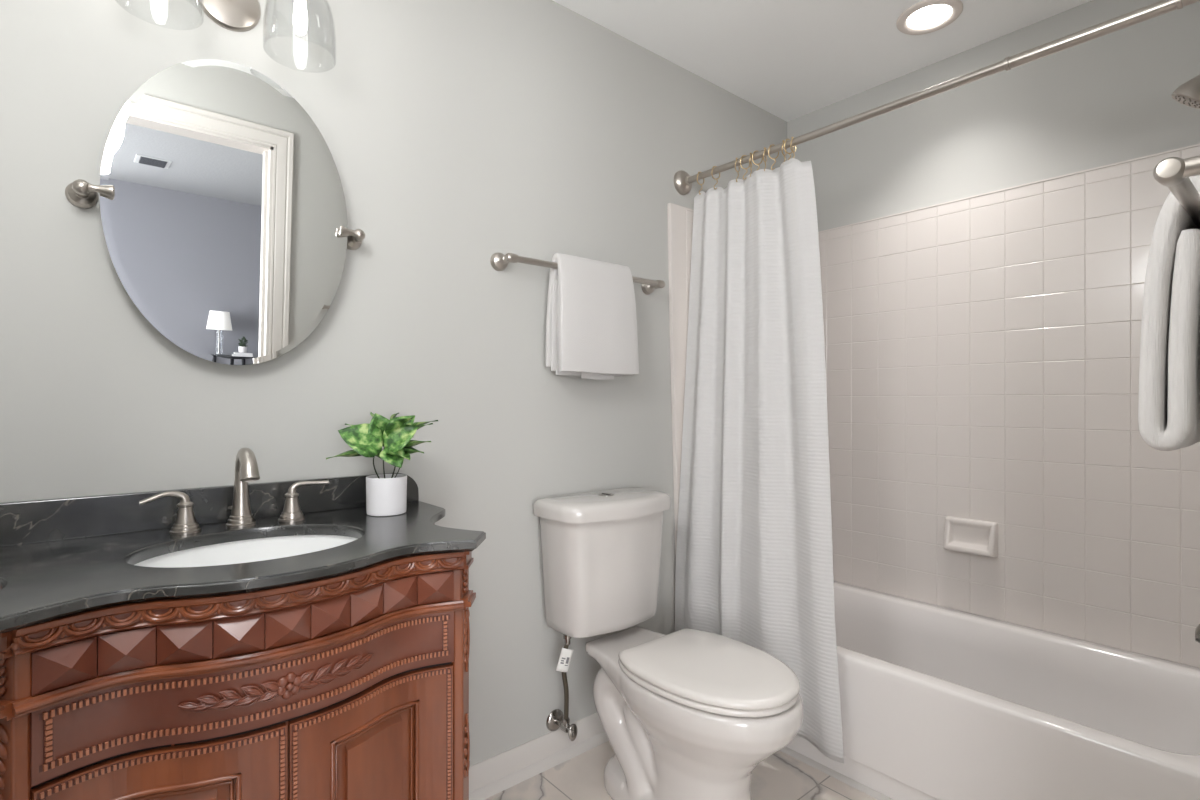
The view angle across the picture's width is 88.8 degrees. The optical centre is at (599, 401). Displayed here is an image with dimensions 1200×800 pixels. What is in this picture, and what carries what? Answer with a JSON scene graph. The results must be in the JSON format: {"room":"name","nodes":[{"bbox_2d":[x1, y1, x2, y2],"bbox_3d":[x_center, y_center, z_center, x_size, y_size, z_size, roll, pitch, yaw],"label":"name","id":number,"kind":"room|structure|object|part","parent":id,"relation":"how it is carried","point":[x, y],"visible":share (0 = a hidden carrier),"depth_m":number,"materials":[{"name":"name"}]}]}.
{"room":"bathroom","nodes":[
{"label":"bathroom","id":0,"kind":"room"},
{"bbox_2d":[0,0,786,765],"bbox_3d":[-0.256,-0.067,1.943,3.032,2.440,0.100,0,0,-40],"label":"wall","id":1,"kind":"structure","parent":0,"point":[457,134],"depth_m":1.68,"materials":[{"name":"grey paint"}]},
{"bbox_2d":[0,473,418,546],"bbox_3d":[-0.833,0.228,1.377,0.885,0.080,0.020,0,0,-40],"label":"backsplash","id":2,"kind":"structure","parent":1,"relation":"attached to","point":[44,520],"depth_m":1.27,"materials":[{"name":"stone"}]},
{"bbox_2d":[65,59,364,364],"bbox_3d":[-0.808,-0.409,1.361,0.574,0.656,0.080,0,0,-40],"label":"mirror","id":3,"kind":"object","parent":1,"relation":"attached to","point":[223,206],"visible":1,"depth_m":1.33,"materials":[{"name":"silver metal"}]},
{"bbox_3d":[-0.967,-0.412,1.190,0.040,0.023,0.024,0,0,-40],"label":"pivot knob","id":4,"kind":"part","parent":3,"relation":"part of","materials":[{"name":"silver metal"}]},
{"bbox_3d":[-0.612,-0.412,1.489,0.040,0.023,0.024,0,0,-40],"label":"pivot knob","id":5,"kind":"part","parent":3,"relation":"part of","materials":[{"name":"silver metal"}]},
{"bbox_2d":[197,0,334,56],"bbox_3d":[-0.780,-0.867,1.298,0.400,0.204,0.210,0,0,-40],"label":"vanity light","id":6,"kind":"object","parent":1,"relation":"attached to","point":[233,15],"visible":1,"depth_m":1.37,"materials":[{"name":"silver metal"}]},
{"bbox_3d":[-0.834,-0.905,1.378,0.128,0.128,0.020,0,0,-40],"label":"wall plate","id":7,"kind":"part","parent":6,"relation":"part of","materials":[{"name":"silver metal"}]},
{"bbox_2d":[293,0,306,34],"bbox_3d":[-0.662,-0.886,1.355,0.056,0.146,0.056,0,0,-40],"label":"bulb","id":8,"kind":"object","parent":6,"relation":"attached to","point":[300,10],"depth_m":1.34,"materials":[{"name":"white glass"}]},
{"bbox_2d":[469,712,608,799],"bbox_3d":[-0.120,1.105,1.975,1.160,0.097,0.026,0,0,-40],"label":"baseboard","id":9,"kind":"structure","parent":1,"relation":"attached to","point":[493,775],"depth_m":1.90,"materials":[{"name":"white paint"}]},
{"bbox_2d":[546,634,576,740],"bbox_3d":[-0.124,0.885,1.921,0.078,0.343,0.120,0,0,-30],"label":"water supply valve","id":10,"kind":"object","parent":1,"relation":"attached to","point":[555,720],"visible":0.98,"depth_m":1.90,"materials":[{"name":"silver metal"}]},
{"bbox_2d":[561,657,568,665],"bbox_3d":[-0.106,0.791,1.865,0.029,0.027,0.006,0,0,-13],"label":"print","id":11,"kind":"object","parent":10,"relation":"attached to","point":[564,660],"depth_m":1.86,"materials":[{"name":"grey paper"}]},
{"bbox_3d":[-0.083,1.023,1.897,0.032,0.052,0.014,0,0,-40],"label":"valve handle","id":12,"kind":"part","parent":10,"relation":"part of","materials":[{"name":"silver metal"}]},
{"bbox_2d":[490,253,664,294],"bbox_3d":[-0.040,-0.419,2.005,0.677,0.055,0.084,0,0,-40],"label":"towel bar","id":13,"kind":"object","parent":1,"relation":"attached to","point":[499,261],"visible":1,"depth_m":1.83,"materials":[{"name":"silver metal"}]},
{"bbox_3d":[-0.278,-0.419,1.804,0.055,0.055,0.084,0,0,-40],"label":"post","id":14,"kind":"part","parent":13,"relation":"part of","materials":[{"name":"silver metal"}]},
{"bbox_2d":[546,253,638,379],"bbox_3d":[-0.020,-0.265,1.977,0.322,0.387,0.094,0,0,-40],"label":"hand towel","id":15,"kind":"object","parent":13,"relation":"hanging from","point":[591,321],"visible":0.98,"depth_m":1.92,"materials":[{"name":"grey fabric"}]},
{"bbox_3d":[0.198,-0.419,2.205,0.055,0.055,0.084,0,0,-40],"label":"post","id":16,"kind":"part","parent":13,"relation":"part of","materials":[{"name":"silver metal"}]},
{"bbox_2d":[674,0,1199,194],"bbox_3d":[0.819,-0.842,1.760,0.092,0.092,1.565,0,0,-40],"label":"shower curtain rod","id":17,"kind":"object","parent":1,"relation":"attached to","point":[683,181],"visible":1,"depth_m":1.56,"materials":[{"name":"silver metal"}]},
{"bbox_2d":[697,172,704,194],"bbox_3d":[0.376,-0.816,2.286,0.041,0.086,0.010,0,0,-40],"label":"curtain ring","id":18,"kind":"object","parent":17,"relation":"hanging from","point":[698,172],"visible":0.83,"depth_m":2.28,"materials":[{"name":"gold metal"}]},
{"bbox_2d":[711,166,719,188],"bbox_3d":[0.422,-0.816,2.231,0.041,0.086,0.010,0,0,-32],"label":"curtain ring","id":19,"kind":"object","parent":17,"relation":"hanging from","point":[713,166],"visible":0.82,"depth_m":2.23,"materials":[{"name":"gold metal"}]},
{"bbox_2d":[735,158,739,181],"bbox_3d":[0.484,-0.816,2.158,0.010,0.086,0.041,0,0,30],"label":"curtain ring","id":20,"kind":"object","parent":17,"relation":"hanging from","point":[736,158],"visible":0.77,"depth_m":2.15,"materials":[{"name":"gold metal"}]},
{"bbox_2d":[740,155,750,179],"bbox_3d":[0.506,-0.816,2.132,0.041,0.086,0.010,0,0,-12],"label":"curtain ring","id":21,"kind":"object","parent":17,"relation":"hanging from","point":[742,155],"visible":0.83,"depth_m":2.13,"materials":[{"name":"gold metal"}]},
{"bbox_2d":[749,153,751,176],"bbox_3d":[0.520,-0.816,2.115,0.010,0.086,0.041,0,0,15],"label":"curtain ring","id":22,"kind":"object","parent":17,"relation":"hanging from","point":[750,153],"visible":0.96,"depth_m":2.11,"materials":[{"name":"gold metal"}]},
{"bbox_2d":[752,150,762,170],"bbox_3d":[0.538,-0.816,2.094,0.041,0.086,0.010,0,0,-9],"label":"curtain ring","id":23,"kind":"object","parent":17,"relation":"hanging from","point":[756,150],"visible":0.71,"depth_m":2.09,"materials":[{"name":"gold metal"}]},
{"bbox_2d":[675,158,843,762],"bbox_3d":[0.521,0.130,2.053,0.127,1.829,0.674,0,0,-40],"label":"shower curtain","id":24,"kind":"object","parent":17,"relation":"hanging from","point":[754,567],"visible":0.87,"depth_m":2.02,"materials":[{"name":"white fabric"}]},
{"bbox_2d":[763,147,766,170],"bbox_3d":[0.557,-0.816,2.071,0.010,0.086,0.041,0,0,21],"label":"curtain ring","id":25,"kind":"object","parent":17,"relation":"hanging from","point":[764,147],"visible":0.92,"depth_m":2.06,"materials":[{"name":"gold metal"}]},
{"bbox_2d":[768,144,778,169],"bbox_3d":[0.579,-0.816,2.045,0.041,0.086,0.010,0,0,-14],"label":"curtain ring","id":26,"kind":"object","parent":17,"relation":"hanging from","point":[772,144],"visible":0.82,"depth_m":2.04,"materials":[{"name":"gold metal"}]},
{"bbox_2d":[781,140,785,161],"bbox_3d":[0.605,-0.816,2.014,0.010,0.086,0.041,0,0,30],"label":"curtain ring","id":27,"kind":"object","parent":17,"relation":"hanging from","point":[783,141],"visible":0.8,"depth_m":2.00,"materials":[{"name":"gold metal"}]},
{"bbox_2d":[784,139,793,159],"bbox_3d":[0.616,-0.816,2.000,0.041,0.086,0.010,0,0,-29],"label":"curtain ring","id":28,"kind":"object","parent":17,"relation":"hanging from","point":[786,139],"visible":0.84,"depth_m":2.00,"materials":[{"name":"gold metal"}]},
{"bbox_2d":[790,137,795,157],"bbox_3d":[0.627,-0.816,1.988,0.010,0.086,0.041,0,0,35],"label":"curtain ring","id":29,"kind":"object","parent":17,"relation":"hanging from","point":[791,137],"visible":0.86,"depth_m":1.98,"materials":[{"name":"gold metal"}]},
{"bbox_2d":[484,741,877,799],"bbox_3d":[0.285,1.203,1.301,3.032,0.100,1.780,0,0,-40],"label":"floor","id":30,"kind":"structure","parent":0,"point":[781,776],"depth_m":1.85,"materials":[{"name":"beige tile"}]},
{"bbox_2d":[0,523,475,799],"bbox_3d":[-0.661,0.722,1.174,0.844,0.862,0.546,0,0,-40],"label":"vanity cabinet","id":31,"kind":"object","parent":30,"relation":"on","point":[354,685],"visible":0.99,"depth_m":0.95,"materials":[{"name":"red wood"}]},
{"bbox_3d":[-0.790,0.740,0.819,0.078,0.826,0.041,0,0,11],"label":"corner post","id":32,"kind":"part","parent":31,"relation":"part of","materials":[{"name":"red wood"}]},
{"bbox_3d":[-0.642,0.772,0.911,0.311,0.512,0.054,0,0,-34],"label":"door","id":33,"kind":"part","parent":31,"relation":"part of","materials":[{"name":"red wood"}]},
{"bbox_3d":[-0.634,0.768,0.908,0.180,0.400,0.022,0,0,-25],"label":"panel moulding","id":34,"kind":"part","parent":31,"relation":"part of","materials":[{"name":"red wood"}]},
{"bbox_3d":[-0.644,0.768,0.917,0.183,0.394,0.028,0,0,-23],"label":"panel","id":35,"kind":"part","parent":31,"relation":"part of","materials":[{"name":"red wood"}]},
{"bbox_3d":[-0.521,0.310,1.006,0.735,0.038,0.100,0,0,-40],"label":"scalloped cornice","id":36,"kind":"part","parent":31,"relation":"part of","materials":[{"name":"red wood"}]},
{"bbox_3d":[-0.523,0.400,1.009,0.740,0.021,0.094,0,0,-40],"label":"waist moulding","id":37,"kind":"part","parent":31,"relation":"part of","materials":[{"name":"red wood"}]},
{"bbox_3d":[-0.521,0.459,1.007,0.622,0.099,0.074,0,0,-40],"label":"apron panel","id":38,"kind":"part","parent":31,"relation":"part of","materials":[{"name":"brown wood"}]},
{"bbox_2d":[0,473,485,632],"bbox_3d":[-0.662,0.240,1.174,0.898,0.102,0.551,0,0,-40],"label":"countertop","id":39,"kind":"structure","parent":31,"relation":"on","point":[60,557],"depth_m":1.16,"materials":[{"name":"stone"}]},
{"bbox_2d":[139,448,328,534],"bbox_3d":[-0.756,0.182,1.301,0.354,0.171,0.139,0,0,-40],"label":"faucet","id":40,"kind":"object","parent":39,"relation":"on","point":[246,466],"visible":1,"depth_m":1.31,"materials":[{"name":"silver metal"}]},
{"bbox_3d":[-0.877,0.196,1.237,0.019,0.029,0.087,0,0,43],"label":"lever","id":41,"kind":"part","parent":40,"relation":"part of","materials":[{"name":"silver metal"}]},
{"bbox_3d":[-0.854,0.237,1.262,0.055,0.062,0.055,0,0,-40],"label":"handle","id":42,"kind":"part","parent":40,"relation":"part of","materials":[{"name":"silver metal"}]},
{"bbox_3d":[-0.754,0.182,1.302,0.057,0.171,0.139,0,0,-40],"label":"spout","id":43,"kind":"part","parent":40,"relation":"part of","materials":[{"name":"silver metal"}]},
{"bbox_3d":[-0.700,0.237,1.391,0.055,0.062,0.055,0,0,-40],"label":"handle","id":44,"kind":"part","parent":40,"relation":"part of","materials":[{"name":"silver metal"}]},
{"bbox_3d":[-0.671,0.196,1.410,0.087,0.029,0.019,0,0,-33],"label":"lever","id":45,"kind":"part","parent":40,"relation":"part of","materials":[{"name":"silver metal"}]},
{"bbox_2d":[135,535,356,567],"bbox_3d":[-0.655,0.372,1.166,0.424,0.162,0.335,0,0,-40],"label":"sink","id":46,"kind":"object","parent":39,"relation":"in","point":[260,549],"visible":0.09,"depth_m":1.30,"materials":[{"name":"white ceramic"}]},
{"bbox_2d":[326,412,437,516],"bbox_3d":[-0.517,0.146,1.484,0.192,0.244,0.206,0,0,22],"label":"potted plant","id":47,"kind":"object","parent":39,"relation":"on","point":[386,494],"visible":1,"depth_m":1.44,"materials":[{"name":"green plant"}]},
{"bbox_3d":[-0.513,0.223,1.474,0.094,0.090,0.094,0,0,-40],"label":"pot","id":48,"kind":"part","parent":47,"relation":"part of","materials":[{"name":"white ceramic"}]},
{"bbox_3d":[-0.406,0.772,1.109,0.054,0.512,0.311,0,0,44],"label":"door","id":49,"kind":"part","parent":31,"relation":"part of","materials":[{"name":"red wood"}]},
{"bbox_3d":[-0.411,0.768,1.113,0.028,0.394,0.183,0,0,33],"label":"panel","id":50,"kind":"part","parent":31,"relation":"part of","materials":[{"name":"red wood"}]},
{"bbox_3d":[-0.404,0.768,1.101,0.022,0.400,0.180,0,0,35],"label":"panel moulding","id":51,"kind":"part","parent":31,"relation":"part of","materials":[{"name":"red wood"}]},
{"bbox_3d":[-0.291,0.740,1.240,0.041,0.826,0.078,0,0,-2],"label":"corner post","id":52,"kind":"part","parent":31,"relation":"part of","materials":[{"name":"red wood"}]},
{"bbox_2d":[533,488,802,799],"bbox_3d":[0.206,0.724,1.742,0.442,0.858,0.776,0,0,-40],"label":"toilet","id":53,"kind":"object","parent":30,"relation":"on","point":[684,714],"visible":1,"depth_m":1.72,"materials":[{"name":"white ceramic"}]},
{"bbox_3d":[0.034,0.326,1.947,0.442,0.054,0.241,0,0,-40],"label":"tank lid","id":54,"kind":"part","parent":53,"relation":"part of","materials":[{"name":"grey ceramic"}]},
{"bbox_3d":[0.031,0.528,1.950,0.404,0.355,0.214,0,0,-40],"label":"tank","id":55,"kind":"part","parent":53,"relation":"part of","materials":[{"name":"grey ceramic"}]},
{"bbox_3d":[0.245,0.944,1.696,0.383,0.418,0.654,0,0,-40],"label":"bowl","id":56,"kind":"part","parent":53,"relation":"part of","materials":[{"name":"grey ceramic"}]},
{"bbox_3d":[0.299,0.726,1.632,0.370,0.016,0.462,0,0,-40],"label":"seat","id":57,"kind":"part","parent":53,"relation":"part of","materials":[{"name":"white plastic"}]},
{"bbox_3d":[0.302,0.702,1.628,0.372,0.024,0.457,0,0,-40],"label":"seat lid","id":58,"kind":"part","parent":53,"relation":"part of","materials":[{"name":"white plastic"}]},
{"bbox_2d":[780,581,1199,799],"bbox_3d":[1.079,0.958,1.978,0.703,0.390,1.563,0,0,-40],"label":"bathtub","id":59,"kind":"object","parent":30,"relation":"on","point":[937,702],"visible":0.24,"depth_m":1.77,"materials":[{"name":"white ceramic"}]},
{"bbox_3d":[0.840,1.107,1.778,0.028,0.092,1.561,0,0,-40],"label":"toe panel","id":60,"kind":"part","parent":59,"relation":"part of","materials":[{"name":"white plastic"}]},
{"bbox_2d":[553,0,1091,121],"bbox_3d":[0.285,-1.337,1.301,3.032,0.100,1.780,0,0,-40],"label":"ceiling","id":61,"kind":"structure","parent":0,"point":[789,59],"depth_m":2.16,"materials":[{"name":"white paint"}]},
{"bbox_2d":[896,0,962,34],"bbox_3d":[1.097,-1.282,2.043,0.196,0.010,0.196,0,0,-40],"label":"recessed light","id":62,"kind":"object","parent":61,"relation":"in","point":[925,16],"visible":1,"depth_m":2.04,"materials":[{"name":"white glass"}]},
{"bbox_2d":[787,0,1199,231],"bbox_3d":[1.439,-0.067,2.207,0.100,2.440,1.680,0,0,-40],"label":"wall","id":63,"kind":"structure","parent":0,"point":[1107,99],"depth_m":2.13,"materials":[{"name":"grey paint"}]},
{"bbox_2d":[667,143,1199,667],"bbox_3d":[1.059,0.178,1.962,0.794,1.849,1.564,0,0,-40],"label":"tub surround","id":64,"kind":"object","parent":63,"relation":"attached to","point":[989,456],"visible":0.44,"depth_m":2.12,"materials":[{"name":"beige glazed ceramic tile"},{"name":"grout"}]},
{"bbox_3d":[0.558,0.178,2.550,0.785,1.849,0.019,0,0,-40],"label":"panel","id":65,"kind":"part","parent":64,"relation":"part of","materials":[{"name":"white tile"}]},
{"bbox_3d":[1.326,0.485,2.202,0.042,0.124,0.174,0,0,-40],"label":"soap dish","id":66,"kind":"part","parent":64,"relation":"part of","materials":[{"name":"white ceramic"}]},
{"bbox_2d":[1195,624,1199,642],"bbox_3d":[1.520,0.549,1.454,0.068,0.088,0.153,0,0,-40],"label":"tub spout","id":67,"kind":"object","parent":64,"relation":"attached to","point":[1197,631],"visible":1,"depth_m":1.50,"materials":[{"name":"silver metal"}]},
{"bbox_3d":[0.822,-0.067,0.664,2.832,2.440,0.115,0,0,-40],"label":"wall","id":68,"kind":"structure","parent":0,"visible":0},
{"bbox_2d":[1153,155,1199,228],"bbox_3d":[0.821,-0.253,0.796,0.513,0.055,0.089,0,0,-40],"label":"towel bar","id":69,"kind":"object","parent":68,"relation":"attached to","point":[1174,173],"visible":1,"depth_m":0.67,"materials":[{"name":"silver metal"}]},
{"bbox_2d":[1138,175,1199,450],"bbox_3d":[0.846,-0.113,0.864,0.269,0.360,0.105,0,0,-40],"label":"bath towel","id":70,"kind":"object","parent":69,"relation":"hanging from","point":[1169,370],"visible":0.93,"depth_m":0.80,"materials":[{"name":"white fabric"}]},
{"bbox_3d":[0.646,-0.253,0.649,0.055,0.055,0.089,0,0,-40],"label":"post","id":71,"kind":"part","parent":69,"relation":"part of","materials":[{"name":"silver metal"}]},
{"bbox_2d":[1171,75,1199,108],"bbox_3d":[1.513,-0.792,1.464,0.083,0.141,0.218,0,0,-40],"label":"showerhead","id":72,"kind":"object","parent":68,"relation":"attached to","point":[1188,93],"visible":1,"depth_m":1.50,"materials":[{"name":"silver metal"}]}
]}

